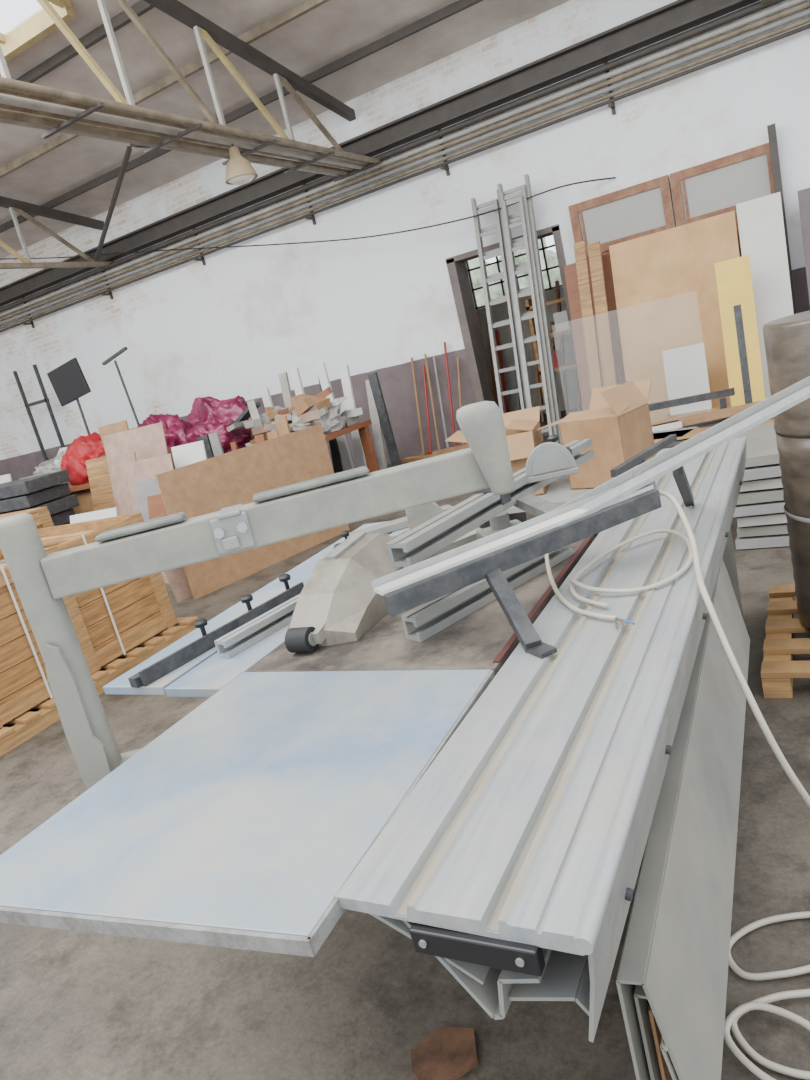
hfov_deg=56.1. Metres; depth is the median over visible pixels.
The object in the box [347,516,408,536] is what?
plate
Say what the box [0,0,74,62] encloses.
window
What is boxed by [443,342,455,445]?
pole
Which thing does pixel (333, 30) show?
ceiling
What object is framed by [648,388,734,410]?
trestle
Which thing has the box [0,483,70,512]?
case
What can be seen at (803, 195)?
board
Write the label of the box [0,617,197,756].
wooden pallet
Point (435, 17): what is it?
purlin
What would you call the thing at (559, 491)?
bench
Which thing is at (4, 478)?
board offcut
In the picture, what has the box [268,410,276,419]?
scrap piece
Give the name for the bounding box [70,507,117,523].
board offcut
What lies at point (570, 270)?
plywood sheet
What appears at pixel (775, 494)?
board
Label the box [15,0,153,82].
purlin
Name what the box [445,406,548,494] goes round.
cardboard box
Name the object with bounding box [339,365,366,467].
batten
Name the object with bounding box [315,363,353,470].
batten
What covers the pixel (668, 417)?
wood block
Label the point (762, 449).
board
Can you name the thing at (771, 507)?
board
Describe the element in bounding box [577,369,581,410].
timber offcut
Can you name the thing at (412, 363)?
pole
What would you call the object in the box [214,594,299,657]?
aluminum profile
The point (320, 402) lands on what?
scrap piece
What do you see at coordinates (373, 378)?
batten
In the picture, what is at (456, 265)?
trim
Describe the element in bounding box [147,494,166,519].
board offcut
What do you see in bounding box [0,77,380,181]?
beam
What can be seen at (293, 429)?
scrap piece
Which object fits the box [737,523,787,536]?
board
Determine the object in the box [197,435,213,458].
batten
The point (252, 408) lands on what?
scrap piece
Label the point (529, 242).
ladder
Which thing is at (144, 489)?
board offcut
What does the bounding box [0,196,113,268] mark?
roof truss
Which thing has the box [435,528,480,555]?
bar
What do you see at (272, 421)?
plastic sheeting
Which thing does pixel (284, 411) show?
scrap piece
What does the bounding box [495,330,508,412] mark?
timber offcut
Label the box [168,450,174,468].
batten
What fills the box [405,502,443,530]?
riving quadrant
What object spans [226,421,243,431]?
scrap piece
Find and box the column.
[767,123,796,313]
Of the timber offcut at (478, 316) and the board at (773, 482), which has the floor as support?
the timber offcut at (478, 316)
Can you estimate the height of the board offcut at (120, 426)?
1.620 m
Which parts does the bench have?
leg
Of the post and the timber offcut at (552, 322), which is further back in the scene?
the timber offcut at (552, 322)
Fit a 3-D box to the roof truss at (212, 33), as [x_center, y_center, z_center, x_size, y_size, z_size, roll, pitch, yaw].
[-2.353,-4.957,7.394,0.100,1.889,7.119,-6,16,29]
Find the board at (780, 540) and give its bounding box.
[735,534,788,549]
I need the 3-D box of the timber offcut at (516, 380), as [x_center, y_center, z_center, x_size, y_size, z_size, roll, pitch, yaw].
[1.873,-2.431,12.572,0.044,1.068,0.575,-7,15,26]
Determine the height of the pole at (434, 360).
1.454 m
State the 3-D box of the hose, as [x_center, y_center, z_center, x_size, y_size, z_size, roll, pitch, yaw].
[0.919,0.467,1.827,0.481,1.066,1.029,-9,15,20]
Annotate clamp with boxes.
[321,530,348,557]
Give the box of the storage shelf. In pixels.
[525,298,576,401]
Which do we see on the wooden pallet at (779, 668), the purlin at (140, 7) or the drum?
the drum
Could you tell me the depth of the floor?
2.15 m
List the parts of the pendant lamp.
glass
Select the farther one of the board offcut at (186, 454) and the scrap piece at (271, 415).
the scrap piece at (271, 415)
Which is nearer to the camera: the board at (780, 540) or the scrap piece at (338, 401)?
the board at (780, 540)
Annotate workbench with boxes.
[63,483,93,513]
[326,419,379,472]
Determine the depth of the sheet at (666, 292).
8.76 m
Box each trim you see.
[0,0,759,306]
[446,224,576,402]
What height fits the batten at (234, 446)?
1.081 m
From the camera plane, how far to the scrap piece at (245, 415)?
9.33 m
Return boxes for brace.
[94,146,131,260]
[135,145,346,151]
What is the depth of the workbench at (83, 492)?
10.59 m
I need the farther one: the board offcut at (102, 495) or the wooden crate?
the board offcut at (102, 495)
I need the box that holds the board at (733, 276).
[714,255,765,406]
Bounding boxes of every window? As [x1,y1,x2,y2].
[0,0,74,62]
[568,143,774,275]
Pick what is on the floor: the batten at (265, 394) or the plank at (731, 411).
the batten at (265, 394)
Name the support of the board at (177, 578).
on the floor
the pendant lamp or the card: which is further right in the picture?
the card
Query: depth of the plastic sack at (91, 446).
10.51 m
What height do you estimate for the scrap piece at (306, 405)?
0.174 m
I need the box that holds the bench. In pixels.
[472,475,593,530]
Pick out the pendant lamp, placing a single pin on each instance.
(239, 171)
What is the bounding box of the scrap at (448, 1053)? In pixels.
[410,1026,478,1079]
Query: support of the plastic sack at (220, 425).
on the workbench at (362, 426)
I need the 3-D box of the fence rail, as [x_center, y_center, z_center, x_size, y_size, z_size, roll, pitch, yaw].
[-0.596,0.271,2.497,0.053,0.095,0.723,-3,17,38]
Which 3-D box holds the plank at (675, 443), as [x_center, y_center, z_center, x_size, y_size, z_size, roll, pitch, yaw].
[1.724,-0.667,5.907,1.189,0.050,0.213,-8,15,25]
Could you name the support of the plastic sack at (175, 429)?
on the workbench at (362, 426)
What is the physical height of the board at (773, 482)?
0.055 m
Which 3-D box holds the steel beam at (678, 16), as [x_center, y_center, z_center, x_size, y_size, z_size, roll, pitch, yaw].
[-0.064,-5.424,10.101,23.000,0.250,0.238,-6,16,29]
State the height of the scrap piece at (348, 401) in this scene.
0.247 m
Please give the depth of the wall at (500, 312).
13.04 m
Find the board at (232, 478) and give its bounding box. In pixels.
[156,424,348,599]
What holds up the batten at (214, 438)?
on the floor
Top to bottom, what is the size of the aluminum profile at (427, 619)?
0.070 m
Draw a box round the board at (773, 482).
[740,476,782,491]
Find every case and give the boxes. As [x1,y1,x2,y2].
[0,470,69,499]
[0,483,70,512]
[0,494,78,514]
[51,509,75,525]
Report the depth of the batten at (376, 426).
9.69 m
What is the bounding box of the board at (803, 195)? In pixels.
[797,188,809,302]
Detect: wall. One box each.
[0,0,809,480]
[476,287,577,414]
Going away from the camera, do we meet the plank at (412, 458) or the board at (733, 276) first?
the board at (733, 276)
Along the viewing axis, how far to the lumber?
5.01 m
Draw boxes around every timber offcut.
[477,315,480,332]
[487,321,497,405]
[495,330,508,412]
[514,360,520,410]
[528,320,545,421]
[550,321,555,373]
[555,280,568,415]
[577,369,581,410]
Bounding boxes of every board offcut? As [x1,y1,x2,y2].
[0,474,11,483]
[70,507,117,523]
[86,456,115,510]
[98,420,128,453]
[103,422,167,515]
[109,452,136,515]
[125,453,173,513]
[135,479,160,520]
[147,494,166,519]
[161,572,168,582]
[171,440,206,468]
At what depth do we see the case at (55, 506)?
8.90 m
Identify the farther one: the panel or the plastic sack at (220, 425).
the plastic sack at (220, 425)
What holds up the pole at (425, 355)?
on the floor
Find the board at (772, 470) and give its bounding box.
[743,464,780,480]
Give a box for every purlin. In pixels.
[0,0,329,177]
[0,0,482,232]
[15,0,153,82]
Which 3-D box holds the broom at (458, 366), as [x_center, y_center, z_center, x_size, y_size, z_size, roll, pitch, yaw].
[0.779,-1.896,10.835,0.108,1.354,0.405,-4,17,36]
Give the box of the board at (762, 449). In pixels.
[735,422,778,467]
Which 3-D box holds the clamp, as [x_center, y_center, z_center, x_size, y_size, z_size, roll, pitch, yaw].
[-0.230,0.056,2.845,0.176,0.165,0.193,-6,16,29]
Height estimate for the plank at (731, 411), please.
0.050 m
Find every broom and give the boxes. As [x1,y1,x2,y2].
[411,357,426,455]
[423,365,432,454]
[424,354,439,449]
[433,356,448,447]
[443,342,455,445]
[457,357,463,444]
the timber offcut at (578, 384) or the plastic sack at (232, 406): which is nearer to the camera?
the plastic sack at (232, 406)
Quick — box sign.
[47,358,90,434]
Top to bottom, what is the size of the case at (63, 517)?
0.140 m
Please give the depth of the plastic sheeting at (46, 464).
11.14 m
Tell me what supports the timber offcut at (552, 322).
on the floor
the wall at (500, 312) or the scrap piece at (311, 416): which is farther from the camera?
the wall at (500, 312)
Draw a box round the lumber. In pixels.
[0,512,177,727]
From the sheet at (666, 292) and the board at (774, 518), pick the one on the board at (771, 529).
the board at (774, 518)
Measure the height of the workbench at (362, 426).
0.920 m
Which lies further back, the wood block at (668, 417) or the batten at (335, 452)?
the batten at (335, 452)
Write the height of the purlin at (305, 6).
0.090 m
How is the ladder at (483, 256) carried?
on the floor
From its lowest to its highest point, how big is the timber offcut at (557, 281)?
2.107 m
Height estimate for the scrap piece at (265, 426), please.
0.198 m
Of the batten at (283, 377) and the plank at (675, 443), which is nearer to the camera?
the plank at (675, 443)
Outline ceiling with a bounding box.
[0,0,569,258]
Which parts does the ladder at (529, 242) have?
rail, rail, rail, rail, rail, rail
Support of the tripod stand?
on the floor
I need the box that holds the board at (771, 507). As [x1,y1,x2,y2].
[733,500,784,516]
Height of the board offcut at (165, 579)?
0.620 m
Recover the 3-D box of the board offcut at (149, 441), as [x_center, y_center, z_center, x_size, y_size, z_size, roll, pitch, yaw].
[-3.175,-0.586,9.223,1.002,1.500,0.220,-8,15,22]
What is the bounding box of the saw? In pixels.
[0,401,746,1041]
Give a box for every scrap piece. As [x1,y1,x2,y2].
[54,447,68,463]
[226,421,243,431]
[233,402,260,423]
[244,416,269,428]
[247,400,261,426]
[249,423,268,438]
[250,434,267,444]
[263,423,292,429]
[265,407,288,413]
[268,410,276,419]
[277,408,289,414]
[278,413,290,422]
[290,394,330,409]
[290,426,310,431]
[294,398,314,416]
[300,410,319,423]
[315,386,332,396]
[318,407,328,416]
[332,396,345,405]
[338,396,353,413]
[342,408,362,416]
[345,415,359,425]
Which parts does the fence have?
knob, rail, telescopic rail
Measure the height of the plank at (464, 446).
0.045 m
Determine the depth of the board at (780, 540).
4.53 m
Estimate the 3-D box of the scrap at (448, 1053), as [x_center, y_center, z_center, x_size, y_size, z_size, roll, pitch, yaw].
[0.099,1.232,1.818,0.176,0.015,0.134,-21,15,-26]
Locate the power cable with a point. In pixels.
(685, 567)
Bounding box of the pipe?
[0,0,809,332]
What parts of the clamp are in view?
knob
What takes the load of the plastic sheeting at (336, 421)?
on the workbench at (362, 426)
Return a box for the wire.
[0,177,615,259]
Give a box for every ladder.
[471,189,526,413]
[497,174,562,445]
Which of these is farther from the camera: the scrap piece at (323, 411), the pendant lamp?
the scrap piece at (323, 411)
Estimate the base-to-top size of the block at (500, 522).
0.130 m
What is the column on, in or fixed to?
on the floor
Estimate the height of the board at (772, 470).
0.055 m
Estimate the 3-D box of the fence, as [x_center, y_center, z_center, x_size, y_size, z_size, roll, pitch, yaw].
[0.861,-0.234,2.502,0.896,0.360,2.262,-1,18,42]
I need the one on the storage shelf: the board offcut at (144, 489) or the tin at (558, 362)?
the tin at (558, 362)
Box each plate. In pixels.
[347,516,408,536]
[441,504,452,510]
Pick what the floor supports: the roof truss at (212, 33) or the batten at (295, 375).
the batten at (295, 375)
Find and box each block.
[476,511,521,539]
[665,405,720,420]
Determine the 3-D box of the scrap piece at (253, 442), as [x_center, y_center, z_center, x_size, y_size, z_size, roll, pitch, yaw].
[-1.671,-1.283,9.456,0.503,0.157,0.141,-21,15,-28]
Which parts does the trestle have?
leg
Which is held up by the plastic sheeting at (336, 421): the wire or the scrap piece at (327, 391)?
the scrap piece at (327, 391)
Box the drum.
[762,310,809,631]
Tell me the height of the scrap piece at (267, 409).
0.255 m
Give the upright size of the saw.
1.475 m
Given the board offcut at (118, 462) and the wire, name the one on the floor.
the board offcut at (118, 462)
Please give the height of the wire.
2.018 m
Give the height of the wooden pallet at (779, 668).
0.110 m
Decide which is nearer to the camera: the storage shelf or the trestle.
the trestle
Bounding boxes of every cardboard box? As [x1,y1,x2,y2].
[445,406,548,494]
[536,380,655,488]
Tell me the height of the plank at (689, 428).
0.050 m
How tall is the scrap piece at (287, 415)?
0.144 m
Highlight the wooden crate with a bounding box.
[0,506,53,557]
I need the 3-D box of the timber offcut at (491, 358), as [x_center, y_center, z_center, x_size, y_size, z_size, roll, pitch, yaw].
[1.474,-2.766,12.653,0.049,1.836,0.585,-4,17,36]
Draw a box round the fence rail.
[128,573,303,687]
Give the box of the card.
[662,342,711,414]
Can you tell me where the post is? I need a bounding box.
[733,304,752,403]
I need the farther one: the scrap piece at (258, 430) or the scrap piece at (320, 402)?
the scrap piece at (258, 430)
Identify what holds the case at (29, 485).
on the case at (60, 490)
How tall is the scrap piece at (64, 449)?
0.259 m
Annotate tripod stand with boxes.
[102,347,140,427]
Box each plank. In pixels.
[401,453,445,462]
[432,443,469,453]
[574,241,601,393]
[587,241,616,386]
[651,401,759,426]
[652,420,681,431]
[653,419,773,443]
[653,427,697,438]
[656,438,689,453]
[677,416,731,428]
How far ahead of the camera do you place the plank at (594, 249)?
9.02 m
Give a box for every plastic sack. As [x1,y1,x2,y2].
[62,432,104,484]
[140,413,195,450]
[177,417,249,453]
[185,394,252,440]
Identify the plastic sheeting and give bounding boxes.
[30,452,70,484]
[260,407,290,434]
[288,397,347,433]
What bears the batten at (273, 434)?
on the floor
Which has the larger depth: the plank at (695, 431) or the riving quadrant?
the plank at (695, 431)
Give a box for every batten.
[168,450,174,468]
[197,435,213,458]
[208,432,223,456]
[230,441,237,450]
[254,434,265,443]
[260,388,273,406]
[267,430,278,439]
[275,415,290,435]
[278,372,291,407]
[289,368,304,395]
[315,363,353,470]
[318,376,342,473]
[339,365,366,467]
[365,380,386,469]
[367,372,400,466]
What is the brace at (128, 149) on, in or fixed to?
attached to the roof truss at (21, 207)
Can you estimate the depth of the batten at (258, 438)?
8.72 m
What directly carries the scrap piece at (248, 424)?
on the workbench at (362, 426)
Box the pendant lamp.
[225,144,257,184]
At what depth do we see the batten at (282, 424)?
8.52 m
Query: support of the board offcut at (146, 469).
on the floor
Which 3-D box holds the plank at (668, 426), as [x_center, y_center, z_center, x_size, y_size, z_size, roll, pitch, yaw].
[1.936,-0.916,6.692,0.954,0.050,0.130,-12,14,8]
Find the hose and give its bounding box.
[658,489,809,1079]
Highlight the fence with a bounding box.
[370,376,809,658]
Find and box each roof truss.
[0,0,359,163]
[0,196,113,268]
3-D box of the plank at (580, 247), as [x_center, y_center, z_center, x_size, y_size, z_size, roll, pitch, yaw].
[2.237,-2.361,9.124,0.130,2.350,0.590,-6,16,29]
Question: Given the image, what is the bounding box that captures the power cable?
[545,529,692,628]
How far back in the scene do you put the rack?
14.53 m
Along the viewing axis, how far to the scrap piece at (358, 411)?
9.15 m
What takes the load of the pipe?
attached to the wall at (228, 325)
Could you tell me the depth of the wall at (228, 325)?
11.10 m
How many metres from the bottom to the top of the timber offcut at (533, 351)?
1.785 m
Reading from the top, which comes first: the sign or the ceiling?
the ceiling
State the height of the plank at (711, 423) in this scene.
0.050 m
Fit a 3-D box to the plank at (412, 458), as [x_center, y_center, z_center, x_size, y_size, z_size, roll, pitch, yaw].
[0.525,-1.106,9.969,1.500,0.045,0.140,1,20,46]
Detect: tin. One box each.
[552,349,562,367]
[553,310,569,331]
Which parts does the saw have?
guard post, plate, handle plate, guard arm, handle plate, roller arm, blade guard, cap plate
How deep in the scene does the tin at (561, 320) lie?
11.01 m
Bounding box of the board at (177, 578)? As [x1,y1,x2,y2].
[147,513,191,602]
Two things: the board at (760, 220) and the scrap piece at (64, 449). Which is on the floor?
the board at (760, 220)
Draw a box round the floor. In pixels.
[0,407,809,1079]
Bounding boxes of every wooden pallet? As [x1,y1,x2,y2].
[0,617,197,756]
[761,584,809,697]
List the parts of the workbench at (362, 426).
leg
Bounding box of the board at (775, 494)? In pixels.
[736,488,783,504]
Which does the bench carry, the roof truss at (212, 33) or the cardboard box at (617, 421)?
the cardboard box at (617, 421)
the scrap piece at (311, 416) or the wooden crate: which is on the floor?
the wooden crate
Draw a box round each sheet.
[564,253,625,410]
[609,211,739,423]
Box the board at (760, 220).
[736,192,793,397]
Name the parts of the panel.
support leg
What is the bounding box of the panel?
[616,558,749,1079]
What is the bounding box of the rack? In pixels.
[13,364,64,456]
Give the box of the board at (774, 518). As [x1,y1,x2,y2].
[737,512,786,526]
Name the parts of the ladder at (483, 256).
rail, rail, rail, rail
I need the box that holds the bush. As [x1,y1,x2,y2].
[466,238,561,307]
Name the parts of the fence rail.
knob, knob, knob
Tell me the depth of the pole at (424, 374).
11.08 m
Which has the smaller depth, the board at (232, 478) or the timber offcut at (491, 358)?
the board at (232, 478)

